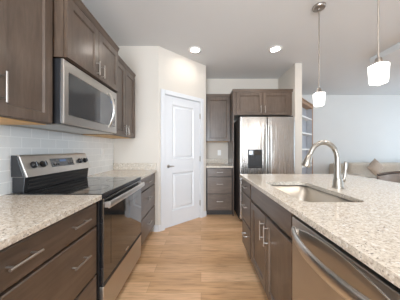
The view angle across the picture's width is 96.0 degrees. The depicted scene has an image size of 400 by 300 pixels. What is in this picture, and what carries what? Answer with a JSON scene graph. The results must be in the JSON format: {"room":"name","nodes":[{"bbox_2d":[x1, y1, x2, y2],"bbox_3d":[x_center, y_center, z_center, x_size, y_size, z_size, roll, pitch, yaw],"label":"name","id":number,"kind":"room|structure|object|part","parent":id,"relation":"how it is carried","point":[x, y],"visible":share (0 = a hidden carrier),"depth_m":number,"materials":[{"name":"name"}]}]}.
{"room":"kitchen","nodes":[
{"label":"kitchen","id":0,"kind":"room"},
{"bbox_2d":[6,125,80,194],"bbox_3d":[-1.360,-0.160,-0.320,0.120,2.743,5.960,0,0,0],"label":"wall","id":1,"kind":"structure","parent":0,"point":[6,125],"depth_m":1.39,"materials":[{"name":"paint"}]},
{"bbox_2d":[0,0,51,124],"bbox_3d":[-1.115,-0.628,0.832,0.369,0.936,0.703,0,0,0],"label":"upper cabinet","id":2,"kind":"object","parent":1,"relation":"attached to","point":[25,25],"visible":1,"depth_m":1.01,"materials":[{"name":"brown wood"}]},
{"bbox_3d":[-0.948,-0.303,0.868,0.035,0.150,0.010,0,0,0],"label":"handle","id":3,"kind":"part","parent":2,"relation":"part of","materials":[{"name":"silver metal"}]},
{"bbox_2d":[0,125,113,195],"bbox_3d":[-1.295,0.069,1.179,0.008,0.457,2.958,0,0,0],"label":"tile backsplash","id":4,"kind":"structure","parent":1,"relation":"attached to","point":[13,140],"depth_m":1.50,"materials":[{"name":"white tile"}]},
{"bbox_2d":[52,0,119,92],"bbox_3d":[-1.077,-0.855,1.569,0.443,0.482,0.762,0,0,0],"label":"upper cabinet","id":5,"kind":"object","parent":1,"relation":"attached to","point":[78,38],"visible":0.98,"depth_m":1.38,"materials":[{"name":"brown wood"}]},
{"bbox_2d":[17,58,116,133],"bbox_3d":[-1.067,-0.387,1.569,0.448,0.439,0.754,0,0,0],"label":"microwave","id":6,"kind":"object","parent":5,"relation":"attached to","point":[81,104],"visible":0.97,"depth_m":1.37,"materials":[{"name":"silver metal"}]},
{"bbox_3d":[-0.919,-0.390,1.569,0.018,0.431,0.752,0,0,0],"label":"door","id":7,"kind":"part","parent":6,"relation":"part of","materials":[{"name":"silver metal"}]},
{"bbox_3d":[-0.914,-0.386,1.772,0.003,0.290,0.277,0,0,0],"label":"control panel","id":8,"kind":"part","parent":6,"relation":"part of","materials":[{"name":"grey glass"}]},
{"bbox_3d":[-0.880,-0.390,1.771,0.075,0.349,0.032,0,0,11],"label":"handle","id":9,"kind":"part","parent":6,"relation":"part of","materials":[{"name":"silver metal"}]},
{"bbox_3d":[-0.900,-0.827,1.383,0.020,0.418,0.367,0,0,0],"label":"door","id":10,"kind":"part","parent":5,"relation":"part of","materials":[{"name":"brown wood"}]},
{"bbox_3d":[-1.090,-1.073,1.569,0.416,0.046,0.762,0,0,0],"label":"crown molding","id":11,"kind":"part","parent":5,"relation":"part of","materials":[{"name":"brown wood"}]},
{"bbox_3d":[-0.873,-0.693,1.531,0.035,0.115,0.010,0,0,0],"label":"handle","id":12,"kind":"part","parent":5,"relation":"part of","materials":[{"name":"silver metal"}]},
{"bbox_3d":[-0.900,-0.827,1.756,0.020,0.418,0.365,0,0,0],"label":"door","id":13,"kind":"part","parent":5,"relation":"part of","materials":[{"name":"brown wood"}]},
{"bbox_2d":[81,55,135,138],"bbox_3d":[-1.115,-0.628,2.298,0.369,0.936,0.690,0,0,0],"label":"upper cabinet","id":14,"kind":"object","parent":1,"relation":"attached to","point":[126,76],"visible":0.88,"depth_m":2.30,"materials":[{"name":"brown wood"}]},
{"bbox_3d":[-0.975,-0.602,2.131,0.020,0.868,0.331,0,0,0],"label":"door","id":15,"kind":"part","parent":14,"relation":"part of","materials":[{"name":"brown wood"}]},
{"bbox_3d":[-1.128,-1.073,2.298,0.342,0.046,0.690,0,0,0],"label":"crown molding","id":16,"kind":"part","parent":14,"relation":"part of","materials":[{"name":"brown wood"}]},
{"bbox_3d":[-0.975,-0.602,2.466,0.020,0.868,0.329,0,0,0],"label":"door","id":17,"kind":"part","parent":14,"relation":"part of","materials":[{"name":"brown wood"}]},
{"bbox_2d":[114,46,158,231],"bbox_3d":[-1.024,-0.160,2.715,0.792,2.743,0.110,0,0,0],"label":"wall","id":18,"kind":"structure","parent":0,"point":[143,61],"depth_m":2.66,"materials":[{"name":"paint"}]},
{"bbox_2d":[159,46,205,224],"bbox_3d":[-0.305,-0.160,3.014,0.953,2.743,0.110,0,0,-41],"label":"wall","id":19,"kind":"structure","parent":0,"point":[178,73],"depth_m":2.92,"materials":[{"name":"paint"}]},
{"bbox_2d":[161,89,203,230],"bbox_3d":[-0.310,0.152,2.992,0.849,2.119,0.118,0,0,-41],"label":"door frame","id":20,"kind":"structure","parent":19,"relation":"attached to","point":[164,92],"depth_m":2.79,"materials":[{"name":"white paint"}]},
{"bbox_2d":[165,95,200,227],"bbox_3d":[-0.277,0.183,2.960,0.709,2.033,0.091,0,0,-41],"label":"door","id":21,"kind":"structure","parent":19,"relation":"in","point":[182,116],"depth_m":2.94,"materials":[{"name":"white paint"}]},
{"bbox_2d":[116,211,267,299],"bbox_3d":[2.700,1.237,0.900,8.400,0.050,8.800,0,0,0],"label":"floor","id":22,"kind":"structure","parent":0,"point":[205,258],"depth_m":1.85,"materials":[{"name":"brown wood"}]},
{"bbox_2d":[0,203,95,299],"bbox_3d":[-0.965,0.770,0.832,0.650,0.883,0.700,0,0,0],"label":"base cabinet","id":23,"kind":"object","parent":22,"relation":"on","point":[57,261],"visible":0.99,"depth_m":0.83,"materials":[{"name":"brown wood"}]},
{"bbox_3d":[-0.657,0.409,0.672,0.036,0.010,0.128,0,0,0],"label":"handle","id":24,"kind":"part","parent":23,"relation":"part of","materials":[{"name":"silver metal"}]},
{"bbox_3d":[-0.657,0.622,0.992,0.036,0.010,0.128,0,0,0],"label":"handle","id":25,"kind":"part","parent":23,"relation":"part of","materials":[{"name":"silver metal"}]},
{"bbox_3d":[-0.657,0.409,0.992,0.036,0.010,0.128,0,0,0],"label":"handle","id":26,"kind":"part","parent":23,"relation":"part of","materials":[{"name":"silver metal"}]},
{"bbox_3d":[-0.685,0.956,0.832,0.020,0.283,0.672,0,0,0],"label":"drawer","id":27,"kind":"part","parent":23,"relation":"part of","materials":[{"name":"brown wood"}]},
{"bbox_2d":[11,153,144,299],"bbox_3d":[-0.943,0.625,1.569,0.684,1.175,0.759,0,0,0],"label":"range","id":28,"kind":"object","parent":22,"relation":"on","point":[118,212],"visible":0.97,"depth_m":1.39,"materials":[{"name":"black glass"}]},
{"bbox_3d":[-1.189,0.108,1.293,0.044,0.051,0.050,0,0,0],"label":"knob","id":29,"kind":"part","parent":28,"relation":"part of","materials":[{"name":"black plastic"}]},
{"bbox_3d":[-1.189,0.108,1.368,0.044,0.051,0.050,0,0,0],"label":"knob","id":30,"kind":"part","parent":28,"relation":"part of","materials":[{"name":"black plastic"}]},
{"bbox_3d":[-1.229,0.114,1.568,0.109,0.153,0.700,0,0,0],"label":"control panel","id":31,"kind":"part","parent":28,"relation":"part of","materials":[{"name":"silver metal"}]},
{"bbox_3d":[-1.202,0.107,1.569,0.028,0.066,0.250,0,0,0],"label":"display panel","id":32,"kind":"part","parent":28,"relation":"part of","materials":[{"name":"black glass"}]},
{"bbox_2d":[16,177,139,194],"bbox_3d":[-0.939,0.302,1.569,0.572,0.019,0.759,0,0,0],"label":"cooktop","id":33,"kind":"object","parent":28,"relation":"in","point":[79,185],"depth_m":1.43,"materials":[{"name":"black glass"}]},
{"bbox_3d":[-0.661,1.026,1.569,0.028,0.221,0.750,0,0,0],"label":"storage drawer","id":34,"kind":"part","parent":28,"relation":"part of","materials":[{"name":"silver metal"}]},
{"bbox_3d":[-0.660,0.617,1.569,0.030,0.587,0.750,0,0,0],"label":"oven door","id":35,"kind":"part","parent":28,"relation":"part of","materials":[{"name":"black glass"}]},
{"bbox_3d":[-0.651,0.308,1.569,0.004,0.025,0.759,0,0,0],"label":"trim","id":36,"kind":"part","parent":28,"relation":"part of","materials":[{"name":"black plastic"}]},
{"bbox_3d":[-0.623,0.370,1.569,0.044,0.045,0.734,0,0,0],"label":"oven handle","id":37,"kind":"part","parent":28,"relation":"part of","materials":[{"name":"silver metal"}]},
{"bbox_2d":[141,173,154,245],"bbox_3d":[-0.965,0.770,2.307,0.650,0.883,0.700,0,0,0],"label":"base cabinet","id":38,"kind":"object","parent":22,"relation":"on","point":[148,190],"visible":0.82,"depth_m":2.27,"materials":[{"name":"brown wood"}]},
{"bbox_2d":[87,163,156,179],"bbox_3d":[-0.976,0.263,2.306,0.648,0.131,0.706,0,0,0],"label":"countertop","id":39,"kind":"structure","parent":38,"relation":"on","point":[142,170],"depth_m":2.57,"materials":[{"name":"stone"}]},
{"bbox_3d":[-0.685,0.956,2.307,0.020,0.283,0.672,0,0,0],"label":"drawer","id":40,"kind":"part","parent":38,"relation":"part of","materials":[{"name":"brown wood"}]},
{"bbox_3d":[-0.685,0.650,2.307,0.020,0.301,0.672,0,0,0],"label":"drawer","id":41,"kind":"part","parent":38,"relation":"part of","materials":[{"name":"brown wood"}]},
{"bbox_3d":[-0.685,0.415,2.307,0.020,0.143,0.672,0,0,0],"label":"drawer","id":42,"kind":"part","parent":38,"relation":"part of","materials":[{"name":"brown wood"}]},
{"bbox_2d":[206,168,232,214],"bbox_3d":[0.340,0.770,3.557,0.470,0.883,0.656,0,0,0],"label":"base cabinet","id":43,"kind":"object","parent":22,"relation":"on","point":[219,181],"visible":0.98,"depth_m":3.27,"materials":[{"name":"brown wood"}]},
{"bbox_2d":[206,159,232,167],"bbox_3d":[0.337,0.263,3.567,0.492,0.131,0.644,0,0,0],"label":"countertop","id":44,"kind":"structure","parent":43,"relation":"on","point":[210,163],"depth_m":3.86,"materials":[{"name":"stone"}]},
{"bbox_3d":[0.340,0.956,3.275,0.442,0.283,0.020,0,0,0],"label":"drawer","id":45,"kind":"part","parent":43,"relation":"part of","materials":[{"name":"brown wood"}]},
{"bbox_3d":[0.340,0.650,3.275,0.442,0.301,0.020,0,0,0],"label":"drawer","id":46,"kind":"part","parent":43,"relation":"part of","materials":[{"name":"brown wood"}]},
{"bbox_3d":[0.340,0.415,3.275,0.442,0.143,0.020,0,0,0],"label":"drawer","id":47,"kind":"part","parent":43,"relation":"part of","materials":[{"name":"brown wood"}]},
{"bbox_2d":[241,179,252,258],"bbox_3d":[0.784,0.770,1.978,0.656,0.883,0.375,0,0,0],"label":"base cabinet","id":48,"kind":"object","parent":22,"relation":"on","point":[246,187],"visible":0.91,"depth_m":1.95,"materials":[{"name":"brown wood"}]},
{"bbox_3d":[0.502,0.956,1.978,0.020,0.283,0.347,0,0,0],"label":"drawer","id":49,"kind":"part","parent":48,"relation":"part of","materials":[{"name":"brown wood"}]},
{"bbox_3d":[0.502,0.415,1.978,0.020,0.143,0.347,0,0,0],"label":"drawer","id":50,"kind":"part","parent":48,"relation":"part of","materials":[{"name":"brown wood"}]},
{"bbox_3d":[0.502,0.650,1.978,0.020,0.301,0.347,0,0,0],"label":"drawer","id":51,"kind":"part","parent":48,"relation":"part of","materials":[{"name":"brown wood"}]},
{"bbox_2d":[228,89,292,215],"bbox_3d":[1.121,0.058,3.560,1.099,2.308,0.659,0,0,0],"label":"upper cabinet","id":52,"kind":"object","parent":22,"relation":"on","point":[243,102],"visible":0.95,"depth_m":3.28,"materials":[{"name":"brown wood"}]},
{"bbox_3d":[0.593,0.293,3.587,0.019,1.838,0.600,0,0,0],"label":"panel","id":53,"kind":"part","parent":52,"relation":"part of","materials":[{"name":"brown wood"}]},
{"bbox_3d":[0.880,-0.834,3.275,0.475,0.405,0.020,0,0,0],"label":"door","id":54,"kind":"part","parent":52,"relation":"part of","materials":[{"name":"brown wood"}]},
{"bbox_3d":[1.121,-1.073,3.573,1.099,0.046,0.632,0,0,0],"label":"crown molding","id":55,"kind":"part","parent":52,"relation":"part of","materials":[{"name":"brown wood"}]},
{"bbox_3d":[1.363,-0.834,3.275,0.477,0.405,0.020,0,0,0],"label":"door","id":56,"kind":"part","parent":52,"relation":"part of","materials":[{"name":"brown wood"}]},
{"bbox_2d":[234,116,294,219],"bbox_3d":[1.104,0.326,3.351,0.912,1.773,0.868,0,0,0],"label":"refrigerator","id":57,"kind":"object","parent":22,"relation":"on","point":[262,145],"visible":0.73,"depth_m":2.98,"materials":[{"name":"silver metal"}]},
{"bbox_3d":[1.104,0.839,3.019,0.908,0.637,0.068,0,0,0],"label":"freezer drawer","id":58,"kind":"part","parent":57,"relation":"part of","materials":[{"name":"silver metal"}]},
{"bbox_3d":[0.875,-0.015,3.019,0.451,1.055,0.068,0,0,0],"label":"door","id":59,"kind":"part","parent":57,"relation":"part of","materials":[{"name":"silver metal"}]},
{"bbox_3d":[1.066,0.012,2.953,0.027,0.842,0.071,0,0,0],"label":"handle","id":60,"kind":"part","parent":57,"relation":"part of","materials":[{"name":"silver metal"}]},
{"bbox_3d":[1.142,0.012,2.953,0.027,0.842,0.071,0,0,0],"label":"handle","id":61,"kind":"part","parent":57,"relation":"part of","materials":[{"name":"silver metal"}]},
{"bbox_3d":[1.333,-0.015,3.019,0.451,1.055,0.068,0,0,0],"label":"door","id":62,"kind":"part","parent":57,"relation":"part of","materials":[{"name":"silver metal"}]},
{"bbox_2d":[251,185,294,299],"bbox_3d":[0.785,0.770,1.375,0.655,0.883,0.826,0,0,0],"label":"base cabinet","id":63,"kind":"object","parent":22,"relation":"on","point":[271,223],"visible":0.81,"depth_m":1.27,"materials":[{"name":"brown wood"}]},
{"bbox_3d":[0.502,0.804,1.577,0.020,0.585,0.395,0,0,0],"label":"door","id":64,"kind":"part","parent":63,"relation":"part of","materials":[{"name":"brown wood"}]},
{"bbox_3d":[0.475,0.637,1.330,0.035,0.150,0.010,0,0,0],"label":"handle","id":65,"kind":"part","parent":63,"relation":"part of","materials":[{"name":"silver metal"}]},
{"bbox_3d":[0.502,0.804,1.173,0.020,0.585,0.395,0,0,0],"label":"door","id":66,"kind":"part","parent":63,"relation":"part of","materials":[{"name":"brown wood"}]},
{"bbox_2d":[302,98,313,173],"bbox_3d":[2.443,0.032,4.295,1.200,2.360,0.170,0,0,-45],"label":"bookcase","id":67,"kind":"object","parent":22,"relation":"on","point":[307,107],"visible":0.34,"depth_m":4.63,"materials":[{"name":"brown wood"}]},
{"bbox_3d":[2.386,0.047,4.349,1.075,2.330,0.012,0,0,-45],"label":"panel","id":68,"kind":"part","parent":67,"relation":"part of","materials":[{"name":"white wood"}]},
{"bbox_3d":[2.433,-0.765,4.299,0.125,0.035,1.068,0,0,45],"label":"shelf","id":69,"kind":"part","parent":67,"relation":"part of","materials":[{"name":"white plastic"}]},
{"bbox_3d":[2.443,-1.098,4.295,0.170,0.100,1.200,0,0,45],"label":"cornice","id":70,"kind":"part","parent":67,"relation":"part of","materials":[{"name":"brown wood"}]},
{"bbox_3d":[2.831,0.047,4.697,0.045,2.330,0.150,0,0,-45],"label":"panel","id":71,"kind":"part","parent":67,"relation":"part of","materials":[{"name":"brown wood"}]},
{"bbox_2d":[291,216,399,299],"bbox_3d":[0.750,0.771,0.658,0.676,0.882,0.598,0,0,0],"label":"dishwasher","id":72,"kind":"object","parent":22,"relation":"on","point":[321,269],"visible":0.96,"depth_m":0.66,"materials":[{"name":"silver metal"}]},
{"bbox_3d":[0.448,0.422,0.658,0.072,0.053,0.548,0,0,0],"label":"handle","id":73,"kind":"part","parent":72,"relation":"part of","materials":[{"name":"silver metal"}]},
{"bbox_2d":[329,162,399,178],"bbox_3d":[4.850,0.772,4.500,2.700,0.880,0.900,0,0,0],"label":"sofa","id":74,"kind":"object","parent":22,"relation":"on","point":[354,168],"visible":0.17,"depth_m":4.52,"materials":[{"name":"beige fabric"}]},
{"bbox_3d":[4.850,0.592,4.830,2.700,0.439,0.240,0,0,0],"label":"backrest","id":75,"kind":"part","parent":74,"relation":"part of","materials":[{"name":"beige fabric"}]},
{"bbox_3d":[3.620,0.692,4.375,0.240,0.239,0.650,0,0,0],"label":"arm","id":76,"kind":"part","parent":74,"relation":"part of","materials":[{"name":"beige fabric"}]},
{"bbox_2d":[347,162,375,176],"bbox_3d":[4.112,0.557,4.612,0.725,0.450,0.185,0,0,0],"label":"cushion","id":77,"kind":"object","parent":74,"relation":"on","point":[353,167],"depth_m":4.52,"materials":[{"name":"beige fabric"}]},
{"bbox_2d":[367,158,383,176],"bbox_3d":[4.120,0.427,4.250,0.452,0.451,0.151,0,0,-8],"label":"throw pillow","id":78,"kind":"object","parent":74,"relation":"on","point":[374,167],"visible":0.92,"depth_m":4.19,"materials":[{"name":"beige fabric"}]},
{"bbox_2d":[380,162,399,172],"bbox_3d":[4.848,0.557,4.612,0.725,0.450,0.185,0,0,0],"label":"cushion","id":79,"kind":"object","parent":74,"relation":"on","point":[388,166],"depth_m":4.52,"materials":[{"name":"beige fabric"}]},
{"bbox_2d":[377,171,399,182],"bbox_3d":[2.004,0.720,1.860,0.508,0.988,0.518,0,0,0],"label":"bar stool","id":80,"kind":"object","parent":22,"relation":"on","point":[393,176],"visible":0.21,"depth_m":2.04,"materials":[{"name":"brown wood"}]},
{"bbox_3d":[2.155,0.267,1.860,0.198,0.082,0.510,0,0,0],"label":"rail","id":81,"kind":"part","parent":80,"relation":"part of","materials":[{"name":"brown wood"}]},
{"bbox_3d":[-0.965,0.770,0.089,0.651,0.883,0.778,0,0,0],"label":"base cabinet","id":82,"kind":"object","parent":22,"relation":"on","visible":0},
{"bbox_2d":[0,195,101,249],"bbox_3d":[-0.976,0.313,0.443,0.648,0.030,1.486,0,0,0],"label":"countertop","id":83,"kind":"structure","parent":82,"relation":"on","point":[21,216],"depth_m":0.87,"materials":[{"name":"stone"}]},
{"bbox_3d":[0.784,0.770,0.040,0.656,0.883,0.620,0,0,0],"label":"base cabinet","id":84,"kind":"object","parent":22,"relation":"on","visible":0},
{"bbox_2d":[240,174,399,287],"bbox_3d":[1.120,0.313,0.950,1.304,0.030,2.500,0,0,0],"label":"countertop","id":85,"kind":"structure","parent":84,"relation":"on","point":[367,227],"depth_m":0.85,"materials":[{"name":"stone"}]},
{"bbox_2d":[271,185,351,201],"bbox_3d":[0.768,0.425,1.343,0.385,0.191,0.662,0,0,0],"label":"sink","id":86,"kind":"object","parent":85,"relation":"in","point":[301,192],"visible":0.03,"depth_m":1.60,"materials":[{"name":"silver metal"}]},
{"bbox_2d":[301,140,347,188],"bbox_3d":[0.962,0.113,1.400,0.355,0.370,0.080,0,0,0],"label":"faucet","id":87,"kind":"object","parent":85,"relation":"on","point":[338,181],"visible":1,"depth_m":1.39,"materials":[{"name":"silver metal"}]},
{"bbox_3d":[0.960,0.073,1.400,0.251,0.290,0.048,0,0,0],"label":"spout","id":88,"kind":"part","parent":87,"relation":"part of","materials":[{"name":"silver metal"}]},
{"bbox_3d":[1.111,0.175,1.400,0.058,0.166,0.032,0,0,0],"label":"lever","id":89,"kind":"part","parent":87,"relation":"part of","materials":[{"name":"silver metal"}]},
{"bbox_2d":[81,0,399,94],"bbox_3d":[2.700,-1.581,0.900,8.400,0.100,8.800,0,0,0],"label":"ceiling","id":90,"kind":"structure","parent":0,"point":[234,38],"depth_m":2.37,"materials":[{"name":"paint"}]},
{"bbox_2d":[189,46,200,52],"bbox_3d":[-0.090,-1.526,2.760,0.196,0.010,0.196,0,0,0],"label":"recessed light","id":91,"kind":"object","parent":90,"relation":"in","point":[194,49],"visible":1,"depth_m":2.74,"materials":[{"name":"white plastic"}]},
{"bbox_2d":[268,45,281,52],"bbox_3d":[1.130,-1.526,2.740,0.196,0.010,0.196,0,0,0],"label":"recessed light","id":92,"kind":"object","parent":90,"relation":"in","point":[277,48],"visible":1,"depth_m":2.73,"materials":[{"name":"white plastic"}]},
{"bbox_2d":[312,2,325,106],"bbox_3d":[1.262,-0.999,1.925,0.124,1.064,0.124,0,0,0],"label":"pendant light","id":93,"kind":"object","parent":90,"relation":"hanging from","point":[319,96],"visible":1,"depth_m":1.92,"materials":[{"name":"white glass"}]},
{"bbox_3d":[1.262,-0.537,1.925,0.090,0.140,0.090,0,0,0],"label":"lamp shade","id":94,"kind":"part","parent":93,"relation":"part of","materials":[{"name":"white glass"}]},
{"bbox_3d":[1.262,-1.071,1.925,0.011,0.869,0.010,0,0,0],"label":"rod","id":95,"kind":"part","parent":93,"relation":"part of","materials":[{"name":"silver metal"}]},
{"bbox_2d":[367,0,389,84],"bbox_3d":[1.262,-0.999,1.280,0.124,1.064,0.124,0,0,0],"label":"pendant light","id":96,"kind":"object","parent":90,"relation":"hanging from","point":[378,73],"visible":1,"depth_m":1.27,"materials":[{"name":"white glass"}]},
{"bbox_3d":[1.262,-0.537,1.280,0.090,0.140,0.090,0,0,0],"label":"lamp shade","id":97,"kind":"part","parent":96,"relation":"part of","materials":[{"name":"white glass"}]},
{"bbox_3d":[1.262,-1.071,1.280,0.011,0.869,0.010,0,0,0],"label":"rod","id":98,"kind":"part","parent":96,"relation":"part of","materials":[{"name":"silver metal"}]},
{"bbox_2d":[370,42,399,63],"bbox_3d":[4.715,-1.484,-0.140,3.770,0.092,6.320,0,0,0],"label":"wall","id":99,"kind":"structure","parent":90,"relation":"attached to","point":[392,54],"depth_m":2.78,"materials":[{"name":"paint"}]},
{"bbox_2d":[206,79,277,158],"bbox_3d":[0.834,-0.160,3.945,1.668,2.743,0.110,0,0,0],"label":"wall","id":100,"kind":"structure","parent":0,"point":[213,86],"depth_m":3.89,"materials":[{"name":"paint"}]},
{"bbox_2d":[206,94,229,141],"bbox_3d":[0.340,-0.628,3.718,0.470,0.936,0.342,0,0,0],"label":"upper cabinet","id":101,"kind":"object","parent":100,"relation":"attached to","point":[217,105],"visible":0.92,"depth_m":3.57,"materials":[{"name":"brown wood"}]},
{"bbox_3d":[0.340,-1.073,3.718,0.470,0.046,0.342,0,0,0],"label":"crown molding","id":102,"kind":"part","parent":101,"relation":"part of","materials":[{"name":"brown wood"}]},
{"bbox_2d":[278,63,301,173],"bbox_3d":[1.729,-0.160,4.115,0.122,2.743,1.850,0,0,0],"label":"wall","id":103,"kind":"structure","parent":0,"point":[292,78],"depth_m":3.19,"materials":[{"name":"paint"}]},
{"bbox_2d":[302,95,399,173],"bbox_3d":[4.284,-0.160,5.095,5.232,2.743,0.110,0,0,0],"label":"wall","id":104,"kind":"structure","parent":0,"point":[363,128],"depth_m":5.04,"materials":[{"name":"paint"}]}
]}

